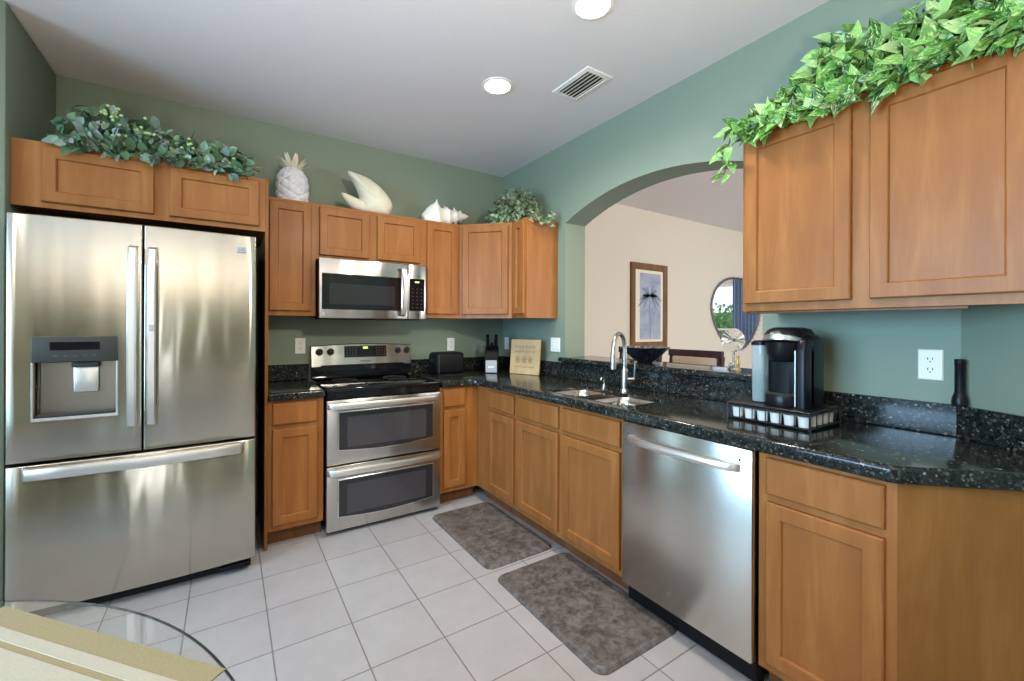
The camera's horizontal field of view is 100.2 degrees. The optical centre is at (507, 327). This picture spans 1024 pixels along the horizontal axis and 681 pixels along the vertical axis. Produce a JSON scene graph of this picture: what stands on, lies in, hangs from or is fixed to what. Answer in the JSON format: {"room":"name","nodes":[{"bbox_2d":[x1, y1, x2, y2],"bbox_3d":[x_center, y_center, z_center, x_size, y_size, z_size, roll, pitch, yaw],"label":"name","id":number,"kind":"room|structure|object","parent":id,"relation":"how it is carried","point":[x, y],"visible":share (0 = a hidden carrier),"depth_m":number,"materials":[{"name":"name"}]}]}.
{"room":"kitchen","nodes":[
{"label":"kitchen","id":0,"kind":"room"},
{"bbox_2d":[0,0,55,600],"bbox_3d":[-3.098,-0.079,1.708,1.676,2.734,0.659,0,0,-33],"label":"wall","id":1,"kind":"structure","parent":0,"point":[27,81],"depth_m":1.93,"materials":[{"name":"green paint"}]},
{"bbox_2d":[55,74,762,512],"bbox_3d":[0.553,-0.065,4.553,11.300,2.734,0.120,0,0,-33],"label":"wall","id":2,"kind":"structure","parent":0,"point":[412,184],"depth_m":3.72,"materials":[{"name":"green paint"}]},
{"bbox_2d":[268,364,308,380],"bbox_3d":[-1.589,0.323,3.072,0.301,0.112,0.020,0,0,-33],"label":"backsplash","id":3,"kind":"structure","parent":2,"relation":"attached to","point":[286,371],"depth_m":3.07,"materials":[{"name":"black stone"}]},
{"bbox_2d":[268,196,315,316],"bbox_3d":[-1.504,-0.460,2.945,0.301,0.765,0.323,0,0,-33],"label":"upper cabinet","id":4,"kind":"object","parent":2,"relation":"attached to","point":[292,223],"visible":0.76,"depth_m":2.82,"materials":[{"name":"brown wood"}]},
{"bbox_2d":[275,152,308,201],"bbox_3d":[-1.470,-1.015,2.934,0.211,0.343,0.208,0,0,-10],"label":"statue","id":5,"kind":"object","parent":4,"relation":"on","point":[291,183],"visible":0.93,"depth_m":2.86,"materials":[{"name":"white ceramic"}]},
{"bbox_2d":[295,338,304,353],"bbox_3d":[-1.513,0.136,3.130,0.070,0.114,0.007,0,0,-33],"label":"wall outlet","id":6,"kind":"object","parent":2,"relation":"attached to","point":[299,342],"visible":1,"depth_m":3.13,"materials":[{"name":"white plastic"}]},
{"bbox_2d":[316,203,421,265],"bbox_3d":[-1.058,-0.654,3.235,0.761,0.374,0.323,0,0,-33],"label":"upper cabinet","id":7,"kind":"object","parent":2,"relation":"attached to","point":[341,233],"visible":0.81,"depth_m":3.07,"materials":[{"name":"brown wood"}]},
{"bbox_2d":[341,171,391,213],"bbox_3d":[-1.054,-0.992,3.223,0.379,0.316,0.187,0,0,-33],"label":"seashell","id":8,"kind":"object","parent":7,"relation":"on","point":[372,198],"visible":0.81,"depth_m":3.16,"materials":[{"name":"beige ceramic"}]},
{"bbox_2d":[310,257,425,319],"bbox_3d":[-1.021,-0.262,3.181,0.755,0.409,0.450,0,0,-33],"label":"microwave","id":9,"kind":"object","parent":7,"relation":"attached to","point":[346,289],"visible":1,"depth_m":3.02,"materials":[{"name":"silver metal"}]},
{"bbox_2d":[422,219,458,318],"bbox_3d":[-0.605,-0.457,3.531,0.322,0.765,0.323,0,0,-33],"label":"upper cabinet","id":10,"kind":"object","parent":2,"relation":"attached to","point":[440,240],"visible":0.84,"depth_m":3.40,"materials":[{"name":"brown wood"}]},
{"bbox_2d":[421,200,468,223],"bbox_3d":[-0.509,-0.941,3.577,0.425,0.200,0.187,0,0,-33],"label":"conch shell","id":11,"kind":"object","parent":10,"relation":"on","point":[434,212],"visible":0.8,"depth_m":3.50,"materials":[{"name":"white ceramic"}]},
{"bbox_2d":[447,338,453,350],"bbox_3d":[-0.498,0.151,3.792,0.070,0.114,0.007,0,0,-33],"label":"wall outlet","id":12,"kind":"object","parent":2,"relation":"attached to","point":[450,341],"visible":1,"depth_m":3.79,"materials":[{"name":"white plastic"}]},
{"bbox_2d":[411,356,501,372],"bbox_3d":[-0.430,0.328,3.826,0.892,0.112,0.019,0,0,-33],"label":"backsplash","id":13,"kind":"structure","parent":2,"relation":"attached to","point":[470,363],"depth_m":3.85,"materials":[{"name":"black stone"}]},
{"bbox_2d":[459,222,511,318],"bbox_3d":[-0.131,-0.455,3.665,0.614,0.765,0.614,0,0,-33],"label":"upper cabinet","id":14,"kind":"object","parent":2,"relation":"attached to","point":[485,250],"visible":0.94,"depth_m":3.44,"materials":[{"name":"brown wood"}]},
{"bbox_2d":[485,187,555,227],"bbox_3d":[0.083,-0.959,3.487,0.680,0.379,0.311,0,0,45],"label":"ivy plant","id":15,"kind":"object","parent":14,"relation":"on","point":[510,203],"visible":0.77,"depth_m":3.44,"materials":[{"name":"green plant"}]},
{"bbox_2d":[630,262,667,346],"bbox_3d":[1.744,-0.259,5.237,0.672,1.032,0.032,0,0,-33],"label":"framed picture","id":16,"kind":"object","parent":2,"relation":"attached to","point":[648,282],"visible":0.99,"depth_m":5.23,"materials":[{"name":"brown wood"}]},
{"bbox_2d":[638,273,660,338],"bbox_3d":[1.750,-0.256,5.244,0.452,0.805,0.003,0,0,-33],"label":"print","id":17,"kind":"object","parent":16,"relation":"attached to","point":[649,284],"depth_m":5.24,"materials":[{"name":"white"}]},
{"bbox_2d":[710,276,761,350],"bbox_3d":[3.402,-0.197,6.317,1.372,1.102,0.031,0,0,-33],"label":"wall mirror","id":18,"kind":"object","parent":2,"relation":"attached to","point":[726,306],"visible":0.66,"depth_m":6.24,"materials":[{"name":"clear glass"}]},
{"bbox_2d":[2,0,828,232],"bbox_3d":[2.360,-1.476,1.789,11.300,0.100,6.720,0,0,-33],"label":"ceiling","id":19,"kind":"structure","parent":0,"point":[406,77],"depth_m":2.30,"materials":[{"name":"white paint"}]},
{"bbox_2d":[482,77,512,94],"bbox_3d":[-0.057,-1.431,2.545,0.184,0.006,0.184,0,0,-33],"label":"recessed light","id":20,"kind":"object","parent":19,"relation":"in","point":[494,85],"visible":1,"depth_m":2.54,"materials":[{"name":"white plastic"}]},
{"bbox_2d":[552,66,612,100],"bbox_3d":[0.440,-1.427,2.528,0.196,0.012,0.310,0,0,-33],"label":"ceiling vent","id":21,"kind":"object","parent":19,"relation":"in","point":[588,79],"visible":1,"depth_m":2.51,"materials":[{"name":"white plastic"}]},
{"bbox_2d":[572,0,613,20],"bbox_3d":[0.382,-1.430,1.904,0.184,0.006,0.184,0,0,-33],"label":"recessed light","id":22,"kind":"object","parent":19,"relation":"in","point":[588,10],"visible":1,"depth_m":1.92,"materials":[{"name":"white plastic"}]},
{"bbox_2d":[100,468,768,680],"bbox_3d":[2.350,1.357,1.788,11.300,0.100,6.720,0,0,-33],"label":"floor","id":23,"kind":"structure","parent":0,"point":[397,598],"depth_m":1.92,"materials":[{"name":"white tile"}]},
{"bbox_2d":[0,600,234,680],"bbox_3d":[-0.965,0.925,0.056,1.639,0.740,1.639,0,0,-33],"label":"glass table","id":24,"kind":"object","parent":23,"relation":"on","point":[125,624],"visible":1,"depth_m":0.80,"materials":[{"name":"clear glass"}]},
{"bbox_2d":[0,606,225,680],"bbox_3d":[-0.775,0.553,0.599,0.560,0.004,0.360,0,0,16],"label":"placemat","id":25,"kind":"object","parent":24,"relation":"on","point":[33,647],"visible":1,"depth_m":0.71,"materials":[{"name":"beige fabric"}]},
{"bbox_2d":[4,212,255,603],"bbox_3d":[-1.915,0.403,2.333,0.909,1.778,0.876,0,0,-33],"label":"refrigerator","id":26,"kind":"object","parent":23,"relation":"on","point":[130,349],"visible":0.98,"depth_m":1.99,"materials":[{"name":"silver metal"}]},
{"bbox_2d":[10,136,268,550],"bbox_3d":[-1.973,0.217,2.451,1.018,2.148,0.637,0,0,-33],"label":"tall cabinet","id":27,"kind":"object","parent":23,"relation":"on","point":[43,181],"visible":0.93,"depth_m":2.21,"materials":[{"name":"brown wood"}]},
{"bbox_2d":[41,103,262,182],"bbox_3d":[-1.802,-0.957,2.269,0.896,0.329,0.311,0,0,-33],"label":"ivy garland","id":28,"kind":"object","parent":27,"relation":"on","point":[75,130],"visible":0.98,"depth_m":2.16,"materials":[{"name":"green plant"}]},
{"bbox_2d":[267,397,322,543],"bbox_3d":[-1.425,0.863,2.816,0.300,0.862,0.626,0,0,-33],"label":"base cabinet","id":29,"kind":"object","parent":23,"relation":"on","point":[295,427],"visible":0.8,"depth_m":2.56,"materials":[{"name":"brown wood"}]},
{"bbox_2d":[268,364,324,401],"bbox_3d":[-1.419,0.348,2.811,0.301,0.161,0.643,0,0,-33],"label":"countertop","id":30,"kind":"structure","parent":29,"relation":"on","point":[295,384],"depth_m":2.85,"materials":[{"name":"black stone"}]},
{"bbox_2d":[310,343,440,533],"bbox_3d":[-0.954,0.710,3.084,0.761,1.170,0.703,0,0,-33],"label":"range","id":31,"kind":"object","parent":23,"relation":"on","point":[381,433],"visible":1,"depth_m":2.85,"materials":[{"name":"silver metal"}]},
{"bbox_2d":[311,374,439,392],"bbox_3d":[-0.950,0.392,3.079,0.757,0.023,0.590,0,0,-33],"label":"cooktop","id":32,"kind":"object","parent":31,"relation":"in","point":[368,383],"depth_m":2.97,"materials":[{"name":"black glass"}]},
{"bbox_2d":[439,386,477,502],"bbox_3d":[-0.515,0.866,3.409,0.310,0.862,0.626,0,0,-33],"label":"base cabinet","id":33,"kind":"object","parent":23,"relation":"on","point":[458,405],"visible":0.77,"depth_m":3.15,"materials":[{"name":"brown wood"}]},
{"bbox_2d":[432,502,551,568],"bbox_3d":[-0.122,1.290,2.727,0.460,0.018,0.780,0,0,-33],"label":"floor mat","id":34,"kind":"object","parent":23,"relation":"on","point":[494,539],"visible":1,"depth_m":2.65,"materials":[{"name":"grey rubber"}]},
{"bbox_2d":[478,386,526,522],"bbox_3d":[0.168,0.869,3.184,0.626,0.862,0.534,0,0,-33],"label":"base cabinet","id":35,"kind":"object","parent":23,"relation":"on","point":[497,410],"visible":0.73,"depth_m":2.98,"materials":[{"name":"brown wood"}]},
{"bbox_2d":[517,395,628,589],"bbox_3d":[0.559,0.870,2.584,0.626,0.862,0.896,0,0,-33],"label":"base cabinet","id":36,"kind":"object","parent":23,"relation":"on","point":[570,460],"visible":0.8,"depth_m":2.33,"materials":[{"name":"brown wood"}]},
{"bbox_2d":[498,553,676,674],"bbox_3d":[0.342,1.291,2.028,0.482,0.018,0.760,0,0,-33],"label":"floor mat","id":37,"kind":"object","parent":23,"relation":"on","point":[598,621],"visible":0.91,"depth_m":1.93,"materials":[{"name":"grey rubber"}]},
{"bbox_2d":[619,346,661,360],"bbox_3d":[1.003,0.737,3.600,0.379,1.132,0.430,0,0,-33],"label":"bar stool","id":38,"kind":"object","parent":23,"relation":"on","point":[620,348],"visible":0.07,"depth_m":3.81,"materials":[{"name":"brown wood"}]},
{"bbox_2d":[622,420,768,680],"bbox_3d":[0.931,0.870,1.915,0.657,0.863,0.597,0,0,-33],"label":"dishwasher","id":39,"kind":"object","parent":23,"relation":"on","point":[690,512],"visible":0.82,"depth_m":1.70,"materials":[{"name":"silver metal"}]},
{"bbox_2d":[668,349,724,365],"bbox_3d":[1.290,0.738,3.160,0.379,1.132,0.440,0,0,-33],"label":"bar stool","id":40,"kind":"object","parent":23,"relation":"on","point":[702,357],"visible":0.24,"depth_m":3.21,"materials":[{"name":"brown wood"}]},
{"bbox_2d":[673,355,716,365],"bbox_3d":[1.417,0.364,3.243,0.036,0.282,0.364,0,0,-33],"label":"cushion","id":41,"kind":"object","parent":40,"relation":"on","point":[690,359],"depth_m":3.21,"materials":[{"name":"beige fabric"}]},
{"bbox_2d":[759,452,1023,680],"bbox_3d":[1.347,0.872,1.376,0.626,0.862,0.743,0,0,-33],"label":"base cabinet","id":42,"kind":"object","parent":23,"relation":"on","point":[861,578],"visible":0.87,"depth_m":1.23,"materials":[{"name":"brown wood"}]},
{"bbox_2d":[411,356,1023,491],"bbox_3d":[0.507,0.352,2.407,0.912,0.167,3.420,0,0,-33],"label":"countertop","id":43,"kind":"structure","parent":42,"relation":"on","point":[887,439],"depth_m":1.61,"materials":[{"name":"black stone"}]},
{"bbox_2d":[429,351,463,375],"bbox_3d":[-0.500,0.292,3.490,0.263,0.184,0.172,0,0,-36],"label":"toaster","id":44,"kind":"object","parent":43,"relation":"on","point":[448,362],"visible":1,"depth_m":3.42,"materials":[{"name":"black plastic"}]},
{"bbox_2d":[485,346,498,372],"bbox_3d":[-0.132,0.272,3.670,0.112,0.225,0.166,0,0,1],"label":"knife block","id":45,"kind":"object","parent":43,"relation":"on","point":[491,356],"visible":0.99,"depth_m":3.60,"materials":[{"name":"black plastic"}]},
{"bbox_2d":[486,339,488,349],"bbox_3d":[-0.166,0.164,3.660,0.028,0.135,0.070,0,0,1],"label":"kitchen knife","id":46,"kind":"object","parent":45,"relation":"in","point":[487,340],"visible":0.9,"depth_m":3.64,"materials":[{"name":"black plastic"}]},
{"bbox_2d":[494,338,496,349],"bbox_3d":[-0.097,0.162,3.657,0.028,0.139,0.072,0,0,1],"label":"kitchen knife","id":47,"kind":"object","parent":45,"relation":"in","point":[495,339],"visible":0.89,"depth_m":3.64,"materials":[{"name":"black plastic"}]},
{"bbox_2d":[510,339,540,374],"bbox_3d":[0.150,0.244,3.534,0.287,0.286,0.042,0,0,36],"label":"decorative sign","id":48,"kind":"object","parent":43,"relation":"on","point":[525,354],"visible":1,"depth_m":3.52,"materials":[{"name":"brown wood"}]},
{"bbox_2d":[600,377,607,388],"bbox_3d":[0.601,0.350,2.696,0.077,0.074,0.046,0,0,-33],"label":"soap dispenser","id":49,"kind":"object","parent":43,"relation":"on","point":[602,378],"visible":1,"depth_m":2.70,"materials":[{"name":"silver metal"}]},
{"bbox_2d":[556,390,652,405],"bbox_3d":[0.537,0.521,2.454,0.323,0.228,0.648,0,0,-33],"label":"sink","id":50,"kind":"object","parent":43,"relation":"in","point":[625,401],"visible":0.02,"depth_m":2.50,"materials":[{"name":"grey metal"}]},
{"bbox_2d":[610,332,635,391],"bbox_3d":[0.663,0.206,2.523,0.240,0.362,0.079,0,0,-44],"label":"faucet","id":51,"kind":"object","parent":43,"relation":"on","point":[624,371],"visible":1,"depth_m":2.56,"materials":[{"name":"silver metal"}]},
{"bbox_2d":[732,405,743,416],"bbox_3d":[0.986,0.357,1.825,0.049,0.041,0.049,0,0,-33],"label":"pod","id":52,"kind":"object","parent":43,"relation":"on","point":[735,408],"visible":0.71,"depth_m":1.81,"materials":[{"name":"white plastic"}]},
{"bbox_2d":[744,407,755,418],"bbox_3d":[1.013,0.357,1.784,0.049,0.041,0.049,0,0,-33],"label":"pod","id":53,"kind":"object","parent":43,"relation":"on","point":[748,411],"visible":0.73,"depth_m":1.77,"materials":[{"name":"white plastic"}]},
{"bbox_2d":[756,409,768,420],"bbox_3d":[1.041,0.357,1.742,0.049,0.041,0.049,0,0,-33],"label":"pod","id":54,"kind":"object","parent":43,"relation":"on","point":[760,413],"visible":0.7,"depth_m":1.73,"materials":[{"name":"white plastic"}]},
{"bbox_2d":[769,411,781,422],"bbox_3d":[1.068,0.357,1.700,0.049,0.041,0.049,0,0,-33],"label":"pod","id":55,"kind":"object","parent":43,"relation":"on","point":[774,416],"visible":0.73,"depth_m":1.69,"materials":[{"name":"white plastic"}]},
{"bbox_2d":[727,397,840,432],"bbox_3d":[1.142,0.353,1.778,0.278,0.072,0.318,0,0,-33],"label":"pod drawer","id":56,"kind":"object","parent":43,"relation":"on","point":[746,401],"visible":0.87,"depth_m":1.69,"materials":[{"name":"black plastic"}]},
{"bbox_2d":[728,397,839,414],"bbox_3d":[1.142,0.320,1.778,0.270,0.006,0.310,0,0,-33],"label":"shelf","id":57,"kind":"object","parent":43,"relation":"attached to","point":[746,401],"depth_m":1.69,"materials":[{"name":"black plastic"}]},
{"bbox_2d":[751,327,823,408],"bbox_3d":[1.148,0.158,1.774,0.218,0.316,0.215,0,0,-33],"label":"coffee maker","id":58,"kind":"object","parent":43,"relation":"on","point":[788,363],"visible":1,"depth_m":1.71,"materials":[{"name":"black plastic"}]},
{"bbox_2d":[765,392,795,407],"bbox_3d":[1.109,0.293,1.731,0.096,0.046,0.131,0,0,-33],"label":"drip tray","id":59,"kind":"object","parent":58,"relation":"on","point":[778,399],"depth_m":1.70,"materials":[{"name":"black plastic"}]},
{"bbox_2d":[782,413,796,425],"bbox_3d":[1.095,0.357,1.658,0.049,0.041,0.049,0,0,-33],"label":"pod","id":60,"kind":"object","parent":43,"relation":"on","point":[788,418],"visible":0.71,"depth_m":1.64,"materials":[{"name":"white plastic"}]},
{"bbox_2d":[797,415,811,427],"bbox_3d":[1.123,0.357,1.616,0.049,0.041,0.049,0,0,-33],"label":"pod","id":61,"kind":"object","parent":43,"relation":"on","point":[803,422],"visible":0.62,"depth_m":1.60,"materials":[{"name":"white plastic"}]},
{"bbox_2d":[798,417,808,427],"bbox_3d":[1.123,0.358,1.616,0.043,0.038,0.043,0,0,-33],"label":"cup","id":62,"kind":"object","parent":61,"relation":"on","point":[803,422],"depth_m":1.60,"materials":[{"name":"white"}]},
{"bbox_2d":[803,414,817,426],"bbox_3d":[1.164,0.357,1.643,0.049,0.041,0.049,0,0,-33],"label":"pod","id":63,"kind":"object","parent":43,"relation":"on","point":[813,419],"visible":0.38,"depth_m":1.62,"materials":[{"name":"white plastic"}]},
{"bbox_2d":[811,417,815,426],"bbox_3d":[1.164,0.359,1.643,0.043,0.038,0.043,0,0,-33],"label":"cup","id":64,"kind":"object","parent":63,"relation":"on","point":[813,420],"depth_m":1.62,"materials":[{"name":"white"}]},
{"bbox_2d":[813,413,821,424],"bbox_3d":[1.206,0.358,1.671,0.049,0.041,0.049,0,0,-33],"label":"pod","id":65,"kind":"object","parent":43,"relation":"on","point":[819,418],"visible":0.38,"depth_m":1.65,"materials":[{"name":"white plastic"}]},
{"bbox_2d":[817,415,821,424],"bbox_3d":[1.206,0.359,1.671,0.043,0.038,0.043,0,0,-33],"label":"cup","id":66,"kind":"object","parent":65,"relation":"on","point":[819,419],"depth_m":1.65,"materials":[{"name":"white plastic"}]},
{"bbox_2d":[819,412,827,423],"bbox_3d":[1.248,0.358,1.698,0.049,0.041,0.049,0,0,-33],"label":"pod","id":67,"kind":"object","parent":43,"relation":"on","point":[826,414],"visible":0.41,"depth_m":1.68,"materials":[{"name":"white plastic"}]},
{"bbox_2d":[824,414,827,423],"bbox_3d":[1.248,0.359,1.698,0.043,0.038,0.043,0,0,-33],"label":"cup","id":68,"kind":"object","parent":67,"relation":"on","point":[825,415],"depth_m":1.68,"materials":[{"name":"white plastic"}]},
{"bbox_2d":[823,410,833,421],"bbox_3d":[1.290,0.358,1.725,0.049,0.041,0.049,0,0,-33],"label":"pod","id":69,"kind":"object","parent":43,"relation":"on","point":[831,413],"visible":0.36,"depth_m":1.71,"materials":[{"name":"white plastic"}]},
{"bbox_2d":[830,413,833,421],"bbox_3d":[1.290,0.359,1.725,0.043,0.038,0.043,0,0,-33],"label":"cup","id":70,"kind":"object","parent":69,"relation":"on","point":[831,414],"depth_m":1.71,"materials":[{"name":"white plastic"}]},
{"bbox_2d":[951,359,968,406],"bbox_3d":[1.596,0.195,1.509,0.044,0.165,0.044,0,0,-33],"label":"flashlight","id":71,"kind":"object","parent":43,"relation":"on","point":[959,398],"visible":1,"depth_m":1.50,"materials":[{"name":"black plastic"}]},
{"bbox_2d":[503,0,960,436],"bbox_3d":[0.878,-0.064,2.869,0.206,2.734,3.055,0,0,-33],"label":"wall","id":72,"kind":"structure","parent":0,"point":[668,135],"depth_m":2.33,"materials":[{"name":"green paint"}]},
{"bbox_2d":[504,337,508,348],"bbox_3d":[-0.006,0.150,4.028,0.008,0.114,0.070,0,0,-33],"label":"wall switch","id":73,"kind":"object","parent":72,"relation":"attached to","point":[506,339],"visible":1,"depth_m":4.02,"materials":[{"name":"white plastic"}]},
{"bbox_2d":[502,356,562,376],"bbox_3d":[0.193,0.330,3.706,0.019,0.112,0.902,0,0,-33],"label":"backsplash","id":74,"kind":"structure","parent":72,"relation":"attached to","point":[553,368],"depth_m":3.47,"materials":[{"name":"black stone"}]},
{"bbox_2d":[512,217,557,318],"bbox_3d":[0.214,-0.454,3.403,0.323,0.765,0.199,0,0,-33],"label":"upper cabinet","id":75,"kind":"object","parent":72,"relation":"attached to","point":[534,244],"visible":0.98,"depth_m":3.32,"materials":[{"name":"brown wood"}]},
{"bbox_2d":[551,338,559,351],"bbox_3d":[0.384,0.140,3.429,0.008,0.114,0.116,0,0,-33],"label":"wall switch","id":76,"kind":"object","parent":72,"relation":"attached to","point":[555,342],"visible":1,"depth_m":3.42,"materials":[{"name":"white plastic"}]},
{"bbox_2d":[558,356,751,381],"bbox_3d":[0.966,0.251,2.775,0.348,0.036,1.550,0,0,-33],"label":"countertop","id":77,"kind":"structure","parent":72,"relation":"on","point":[720,372],"depth_m":2.55,"materials":[{"name":"black stone"}]},
{"bbox_2d":[620,346,670,362],"bbox_3d":[0.913,0.180,2.836,0.320,0.104,0.320,0,0,-33],"label":"bowl","id":78,"kind":"object","parent":77,"relation":"on","point":[641,354],"visible":0.91,"depth_m":2.75,"materials":[{"name":"black ceramic"}]},
{"bbox_2d":[721,328,744,369],"bbox_3d":[1.257,0.119,2.379,0.113,0.228,0.079,0,0,-33],"label":"glass ornament","id":79,"kind":"object","parent":77,"relation":"on","point":[733,339],"visible":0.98,"depth_m":2.37,"materials":[{"name":"white"}]},
{"bbox_2d":[735,355,740,369],"bbox_3d":[1.258,0.191,2.333,0.028,0.084,0.027,0,0,-33],"label":"figurine","id":80,"kind":"object","parent":77,"relation":"on","point":[737,361],"visible":1,"depth_m":2.33,"materials":[{"name":"gold metal"}]},
{"bbox_2d":[563,362,751,401],"bbox_3d":[0.841,0.329,2.711,0.021,0.118,1.470,0,0,-33],"label":"backsplash","id":81,"kind":"structure","parent":72,"relation":"attached to","point":[725,390],"depth_m":2.52,"materials":[{"name":"black stone"}]},
{"bbox_2d":[743,46,1023,313],"bbox_3d":[1.387,-0.445,1.602,0.323,0.776,0.850,0,0,-33],"label":"upper cabinet","id":82,"kind":"object","parent":72,"relation":"attached to","point":[915,202],"visible":0.92,"depth_m":1.44,"materials":[{"name":"brown wood"}]},
{"bbox_2d":[709,0,1023,185],"bbox_3d":[1.308,-0.911,1.510,0.336,0.563,1.141,0,0,-32],"label":"garland","id":83,"kind":"object","parent":82,"relation":"on","point":[850,65],"visible":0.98,"depth_m":1.44,"materials":[{"name":"green plant"}]},
{"bbox_2d":[824,390,957,436],"bbox_3d":[1.428,0.333,1.811,0.019,0.112,0.677,0,0,-33],"label":"backsplash","id":84,"kind":"structure","parent":72,"relation":"attached to","point":[924,416],"depth_m":1.66,"materials":[{"name":"black stone"}]},
{"bbox_2d":[918,349,943,380],"bbox_3d":[1.579,0.140,1.597,0.007,0.114,0.070,0,0,-33],"label":"wall outlet","id":85,"kind":"object","parent":72,"relation":"attached to","point":[930,362],"visible":1,"depth_m":1.59,"materials":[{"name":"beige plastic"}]},
{"bbox_2d":[924,366,935,373],"bbox_3d":[1.577,0.159,1.595,0.002,0.028,0.034,0,0,-33],"label":"receptacle","id":86,"kind":"object","parent":85,"relation":"attached to","point":[927,369],"depth_m":1.59,"materials":[{"name":"white plastic"}]},
{"bbox_2d":[924,356,936,362],"bbox_3d":[1.577,0.120,1.595,0.002,0.028,0.034,0,0,-33],"label":"receptacle","id":87,"kind":"object","parent":85,"relation":"attached to","point":[927,359],"depth_m":1.59,"materials":[{"name":"white plastic"}]},
{"bbox_2d":[961,304,1023,415],"bbox_3d":[1.681,-0.062,0.733,0.120,2.734,1.599,0,0,0],"label":"wall","id":88,"kind":"structure","parent":0,"point":[992,336],"depth_m":1.42,"materials":[{"name":"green paint"}]},
{"bbox_2d":[958,406,1023,452],"bbox_3d":[1.611,0.334,1.313,0.019,0.113,0.421,0,0,0],"label":"backsplash","id":89,"kind":"structure","parent":88,"relation":"attached to","point":[995,428],"depth_m":1.41,"materials":[{"name":"black stone"}]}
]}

